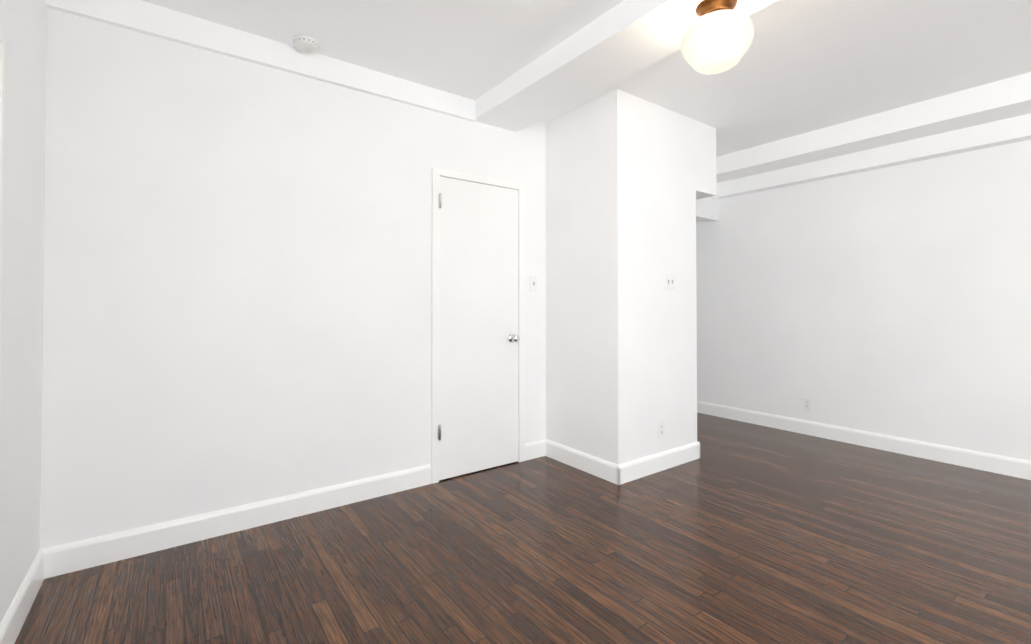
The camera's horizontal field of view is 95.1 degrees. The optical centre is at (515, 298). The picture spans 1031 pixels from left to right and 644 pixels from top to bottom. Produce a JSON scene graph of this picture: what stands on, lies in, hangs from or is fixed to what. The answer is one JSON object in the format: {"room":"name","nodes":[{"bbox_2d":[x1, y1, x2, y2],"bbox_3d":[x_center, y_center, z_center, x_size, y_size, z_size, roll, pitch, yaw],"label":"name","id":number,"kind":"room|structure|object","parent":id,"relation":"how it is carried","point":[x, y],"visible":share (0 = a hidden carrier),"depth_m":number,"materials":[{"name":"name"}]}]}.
{"room":"empty living room","nodes":[
{"label":"empty living room","id":0,"kind":"room"},
{"bbox_2d":[0,0,46,623],"bbox_3d":[-0.267,-0.136,-0.493,0.150,2.568,6.400,1,-1,-36],"label":"wall","id":1,"kind":"structure","parent":0,"point":[23,26],"depth_m":1.72,"materials":[{"name":"paint"}]},
{"bbox_2d":[0,30,5,390],"bbox_3d":[-1.286,0.184,0.915,0.178,1.965,1.110,1,-1,-36],"label":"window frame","id":2,"kind":"structure","parent":1,"relation":"attached to","point":[2,73],"depth_m":1.41,"materials":[{"name":"paint"}]},
{"bbox_2d":[0,547,51,643],"bbox_3d":[-1.770,1.116,1.679,0.016,0.122,0.712,1,-1,-36],"label":"baseboard","id":3,"kind":"structure","parent":1,"relation":"attached to","point":[11,625],"depth_m":1.73,"materials":[{"name":"paint"}]},
{"bbox_2d":[40,8,545,548],"bbox_3d":[-0.933,-0.090,2.893,2.782,2.568,0.150,1,-1,-36],"label":"wall","id":4,"kind":"structure","parent":0,"point":[236,282],"depth_m":2.41,"materials":[{"name":"paint"}]},
{"bbox_2d":[48,464,430,577],"bbox_3d":[-1.277,1.128,2.522,1.808,0.122,0.016,1,-1,-36],"label":"baseboard","id":5,"kind":"structure","parent":4,"relation":"attached to","point":[78,555],"depth_m":2.36,"materials":[{"name":"paint"}]},
{"bbox_2d":[431,168,524,483],"bbox_3d":[-0.222,0.173,3.265,0.753,2.052,0.085,1,-1,-36],"label":"closet door","id":6,"kind":"structure","parent":4,"relation":"in","point":[478,332],"depth_m":3.27,"materials":[{"name":"white wood"}]},
{"bbox_2d":[530,276,536,290],"bbox_3d":[0.142,-0.117,3.577,0.070,0.115,0.019,1,-1,-36],"label":"light switch","id":7,"kind":"object","parent":4,"relation":"attached to","point":[533,283],"visible":1,"depth_m":3.58,"materials":[{"name":"white plastic"}]},
{"bbox_2d":[15,413,1030,643],"bbox_3d":[1.382,1.227,1.628,5.340,0.100,7.900,1,-1,-36],"label":"floor","id":8,"kind":"structure","parent":0,"point":[738,532],"depth_m":2.09,"materials":[{"name":"brown wood"}]},
{"bbox_2d":[545,89,696,464],"bbox_3d":[0.360,-0.072,4.226,0.881,2.568,2.232,1,-1,-36],"label":"pier","id":9,"kind":"object","parent":8,"relation":"on","point":[620,242],"visible":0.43,"depth_m":3.31,"materials":[{"name":"paint"}]},
{"bbox_2d":[540,439,611,481],"bbox_3d":[0.442,1.139,3.340,0.016,0.122,0.730,1,-1,-36],"label":"baseboard","id":10,"kind":"structure","parent":9,"relation":"attached to","point":[598,467],"depth_m":3.33,"materials":[{"name":"paint"}]},
{"bbox_2d":[658,421,664,438],"bbox_3d":[1.024,0.918,3.309,0.070,0.115,0.008,1,-1,-36],"label":"outlet","id":11,"kind":"object","parent":9,"relation":"attached to","point":[661,429],"visible":1,"depth_m":3.31,"materials":[{"name":"white plastic"}]},
{"bbox_2d":[665,273,674,289],"bbox_3d":[1.115,-0.123,3.383,0.116,0.115,0.019,1,-1,-36],"label":"light switch","id":12,"kind":"object","parent":9,"relation":"attached to","point":[669,281],"visible":1,"depth_m":3.38,"materials":[{"name":"white plastic"}]},
{"bbox_2d":[612,441,699,484],"bbox_3d":[1.018,1.139,3.297,0.894,0.122,0.016,1,-1,-36],"label":"baseboard","id":13,"kind":"structure","parent":8,"relation":"on","point":[623,473],"depth_m":3.24,"materials":[{"name":"paint"}]},
{"bbox_2d":[141,0,1030,156],"bbox_3d":[1.382,-1.441,1.665,5.340,0.100,7.900,1,-1,-36],"label":"ceiling","id":14,"kind":"structure","parent":0,"point":[802,67],"depth_m":2.61,"materials":[{"name":"paint"}]},
{"bbox_2d":[46,0,475,121],"bbox_3d":[-1.142,-1.310,2.644,2.130,0.136,0.032,1,-1,-36],"label":"band","id":15,"kind":"object","parent":14,"relation":"attached to","point":[140,16],"visible":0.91,"depth_m":2.47,"materials":[{"name":"paint"}]},
{"bbox_2d":[293,35,319,52],"bbox_3d":[-1.124,-1.361,2.535,0.132,0.036,0.132,1,-1,-36],"label":"smoke detector","id":16,"kind":"object","parent":14,"relation":"attached to","point":[305,44],"visible":1,"depth_m":2.50,"materials":[{"name":"white plastic"}]},
{"bbox_2d":[475,0,777,131],"bbox_3d":[1.654,-1.337,0.933,0.372,0.128,6.100,1,-1,-36],"label":"beam","id":17,"kind":"structure","parent":14,"relation":"attached to","point":[623,39],"depth_m":2.51,"materials":[{"name":"paint"}]},
{"bbox_2d":[681,0,753,73],"bbox_3d":[0.862,-1.121,2.023,0.288,0.272,0.288,1,-1,-36],"label":"ceiling lamp","id":18,"kind":"object","parent":17,"relation":"hanging from","point":[717,36],"visible":1,"depth_m":1.94,"materials":[{"name":"white glass"}]},
{"bbox_2d":[696,121,715,199],"bbox_3d":[1.303,-1.091,3.939,0.283,0.538,0.632,1,-1,-36],"label":"beam","id":19,"kind":"structure","parent":14,"relation":"attached to","point":[705,161],"depth_m":3.69,"materials":[{"name":"paint"}]},
{"bbox_2d":[716,72,1030,182],"bbox_3d":[3.721,-1.297,2.387,0.410,0.168,6.000,1,-1,-36],"label":"beam","id":20,"kind":"structure","parent":14,"relation":"attached to","point":[1010,97],"depth_m":3.45,"materials":[{"name":"paint"}]},
{"bbox_2d":[712,113,1030,199],"bbox_3d":[3.842,-1.140,2.474,0.110,0.144,6.000,1,-1,-36],"label":"beam","id":21,"kind":"structure","parent":20,"relation":"attached to","point":[999,132],"depth_m":3.67,"materials":[{"name":"paint"}]},
{"bbox_2d":[696,197,717,221],"bbox_3d":[1.522,-1.087,4.566,1.377,0.528,0.120,1,-1,-36],"label":"header beam","id":22,"kind":"structure","parent":0,"point":[707,209],"depth_m":4.82,"materials":[{"name":"paint"}]},
{"bbox_2d":[696,140,1030,460],"bbox_3d":[3.474,-0.086,3.181,0.150,2.568,7.900,1,-1,-36],"label":"wall","id":23,"kind":"structure","parent":0,"point":[894,301],"depth_m":3.77,"materials":[{"name":"paint"}]},
{"bbox_2d":[803,397,811,411],"bbox_3d":[2.608,0.944,4.214,0.008,0.115,0.070,1,-1,-36],"label":"outlet","id":24,"kind":"object","parent":23,"relation":"attached to","point":[807,404],"visible":1,"depth_m":4.21,"materials":[{"name":"white plastic"}]},
{"bbox_2d":[697,401,1030,479],"bbox_3d":[3.407,1.136,3.115,0.016,0.122,7.600,1,-1,-36],"label":"baseboard","id":25,"kind":"structure","parent":23,"relation":"attached to","point":[1003,465],"depth_m":3.75,"materials":[{"name":"paint"}]}
]}

